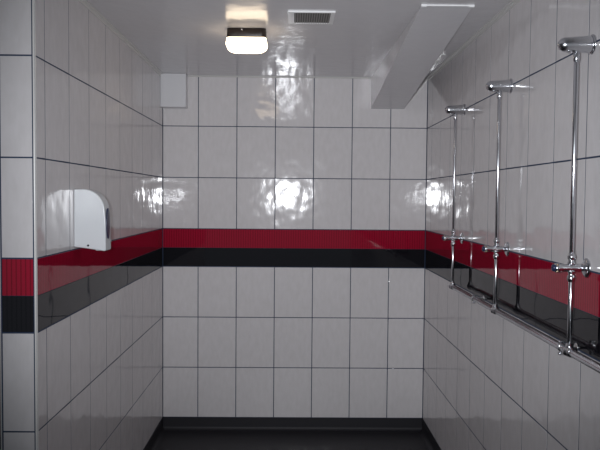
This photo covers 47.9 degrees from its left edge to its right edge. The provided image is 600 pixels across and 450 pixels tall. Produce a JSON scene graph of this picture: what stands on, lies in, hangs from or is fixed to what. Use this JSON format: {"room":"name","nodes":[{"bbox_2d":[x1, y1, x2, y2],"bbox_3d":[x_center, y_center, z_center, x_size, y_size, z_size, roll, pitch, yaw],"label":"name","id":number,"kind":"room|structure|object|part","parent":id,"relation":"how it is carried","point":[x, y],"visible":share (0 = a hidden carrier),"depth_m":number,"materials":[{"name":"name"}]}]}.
{"room":"communal shower room","nodes":[
{"label":"communal shower room","id":0,"kind":"room"},
{"bbox_2d":[0,0,162,449],"bbox_3d":[-0.947,0.212,3.325,0.125,2.372,2.178,0,2,-1],"label":"wall","id":1,"kind":"structure","parent":0,"point":[99,113],"depth_m":2.65,"materials":[{"name":"white tile"}]},
{"bbox_2d":[0,261,1,449],"bbox_3d":[-0.995,0.238,2.239,0.008,2.238,0.008,0,2,-1],"label":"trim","id":2,"kind":"structure","parent":1,"relation":"attached to","point":[0,261],"depth_m":2.25,"materials":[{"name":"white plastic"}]},
{"bbox_2d":[32,0,38,449],"bbox_3d":[-0.876,0.239,2.240,0.008,2.238,0.008,0,2,-1],"label":"trim","id":3,"kind":"structure","parent":1,"relation":"attached to","point":[33,1],"depth_m":2.23,"materials":[{"name":"white plastic"}]},
{"bbox_2d":[74,189,110,250],"bbox_3d":[-0.813,-0.020,2.651,0.126,0.241,0.076,0,2,-1],"label":"soap dispenser","id":4,"kind":"object","parent":1,"relation":"attached to","point":[91,208],"visible":1,"depth_m":2.62,"materials":[{"name":"white plastic"}]},
{"bbox_2d":[79,0,162,75],"bbox_3d":[-0.868,-0.915,3.280,0.016,0.016,2.177,0,2,-1],"label":"trim","id":5,"kind":"structure","parent":1,"relation":"attached to","point":[85,3],"depth_m":3.21,"materials":[{"name":"white plastic"}]},
{"bbox_2d":[144,417,166,449],"bbox_3d":[-0.877,1.355,3.373,0.035,0.085,2.177,0,2,-1],"label":"baseboard","id":6,"kind":"structure","parent":1,"relation":"attached to","point":[154,442],"depth_m":4.22,"materials":[{"name":"tile"}]},
{"bbox_2d":[157,432,426,449],"bbox_3d":[-0.843,1.509,1.620,3.574,0.080,5.932,0,2,-1],"label":"floor","id":7,"kind":"structure","parent":0,"point":[171,440],"depth_m":4.28,"materials":[{"name":"tile"}]},
{"bbox_2d":[163,77,427,417],"bbox_3d":[-0.046,0.172,4.482,1.935,2.372,0.120,0,2,-1],"label":"wall","id":8,"kind":"structure","parent":0,"point":[294,209],"depth_m":4.42,"materials":[{"name":"white tile"}]},
{"bbox_2d":[160,73,187,108],"bbox_3d":[-0.807,-0.859,4.332,0.162,0.212,0.080,0,2,-1],"label":"corner boxing","id":9,"kind":"object","parent":8,"relation":"attached to","point":[173,86],"visible":1,"depth_m":4.29,"materials":[{"name":"white"}]},
{"bbox_2d":[163,417,421,432],"bbox_3d":[-0.047,1.318,4.452,1.720,0.085,0.035,0,2,-1],"label":"baseboard","id":10,"kind":"structure","parent":8,"relation":"attached to","point":[170,424],"depth_m":4.46,"materials":[{"name":"tile"}]},
{"bbox_2d":[187,75,425,78],"bbox_3d":[-0.028,-0.957,4.372,1.720,0.008,0.009,0,2,-1],"label":"trim","id":11,"kind":"structure","parent":8,"relation":"attached to","point":[187,75],"depth_m":4.37,"materials":[{"name":"white plastic"}]},
{"bbox_2d":[371,4,474,108],"bbox_3d":[0.582,-0.822,3.556,0.223,0.202,1.665,0,2,-1],"label":"boxing","id":12,"kind":"object","parent":8,"relation":"attached to","point":[426,36],"visible":1,"depth_m":3.35,"materials":[{"name":"white"}]},
{"bbox_3d":[0.596,-0.886,2.727,0.213,0.005,0.010,0,2,-1],"label":"trim","id":13,"kind":"part","parent":12,"relation":"part of","materials":[{"name":"white"}]},
{"bbox_2d":[87,0,511,77],"bbox_3d":[-0.824,-0.891,1.522,3.574,0.080,5.932,0,2,-1],"label":"ceiling","id":14,"kind":"structure","parent":0,"point":[188,37],"depth_m":3.18,"materials":[{"name":"white paint"}]},
{"bbox_2d":[226,28,267,53],"bbox_3d":[-0.250,-0.863,3.175,0.193,0.102,0.116,0,2,-1],"label":"ceiling light","id":15,"kind":"object","parent":14,"relation":"attached to","point":[239,40],"visible":1,"depth_m":3.12,"materials":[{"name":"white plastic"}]},
{"bbox_2d":[226,37,267,53],"bbox_3d":[-0.250,-0.842,3.176,0.193,0.060,0.116,0,2,-1],"label":"diffuser","id":16,"kind":"object","parent":15,"relation":"attached to","point":[239,45],"depth_m":3.12,"materials":[{"name":"white plastic"}]},
{"bbox_2d":[288,11,335,23],"bbox_3d":[0.048,-0.898,2.928,0.199,0.006,0.200,0,2,-1],"label":"ceiling vent","id":17,"kind":"object","parent":14,"relation":"in","point":[294,17],"visible":1,"depth_m":2.92,"materials":[{"name":"white"}]},
{"bbox_2d":[295,13,329,23],"bbox_3d":[0.052,-0.899,2.928,0.150,0.004,0.174,0,2,-1],"label":"grille","id":18,"kind":"object","parent":17,"relation":"attached to","point":[300,18],"depth_m":2.94,"materials":[{"name":"grey plastic"}]},
{"bbox_2d":[423,0,599,449],"bbox_3d":[0.903,0.298,1.580,0.100,2.372,5.713,0,2,-1],"label":"wall","id":19,"kind":"structure","parent":0,"point":[489,383],"depth_m":2.62,"materials":[{"name":"white tile"}]},
{"bbox_2d":[418,418,440,449],"bbox_3d":[0.827,1.440,1.625,0.035,0.085,5.712,0,2,-1],"label":"baseboard","id":20,"kind":"structure","parent":19,"relation":"attached to","point":[429,441],"depth_m":4.25,"materials":[{"name":"tile"}]},
{"bbox_2d":[442,104,465,281],"bbox_3d":[0.784,-0.155,3.461,0.104,0.925,0.058,0,2,-1],"label":"shower","id":21,"kind":"object","parent":19,"relation":"attached to","point":[454,109],"visible":1,"depth_m":3.45,"materials":[{"name":"silver metal"}]},
{"bbox_2d":[426,0,520,80],"bbox_3d":[0.855,-0.830,1.533,0.016,0.016,5.712,0,2,-1],"label":"trim","id":22,"kind":"structure","parent":19,"relation":"attached to","point":[512,3],"depth_m":3.19,"materials":[{"name":"white plastic"}]},
{"bbox_2d":[482,79,512,303],"bbox_3d":[0.792,-0.125,2.728,0.104,0.925,0.058,0,2,-1],"label":"shower","id":23,"kind":"object","parent":19,"relation":"attached to","point":[499,86],"visible":1,"depth_m":2.72,"materials":[{"name":"silver metal"}]},
{"bbox_2d":[449,282,599,373],"bbox_3d":[0.821,0.398,1.464,0.066,0.047,4.074,0,2,-1],"label":"supply pipe","id":24,"kind":"object","parent":19,"relation":"attached to","point":[571,351],"visible":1,"depth_m":2.24,"materials":[{"name":"silver metal"}]},
{"bbox_2d":[551,34,596,343],"bbox_3d":[0.800,-0.095,1.992,0.104,0.925,0.058,0,2,-1],"label":"shower","id":25,"kind":"object","parent":19,"relation":"attached to","point":[577,45],"visible":1,"depth_m":1.98,"materials":[{"name":"silver metal"}]}
]}

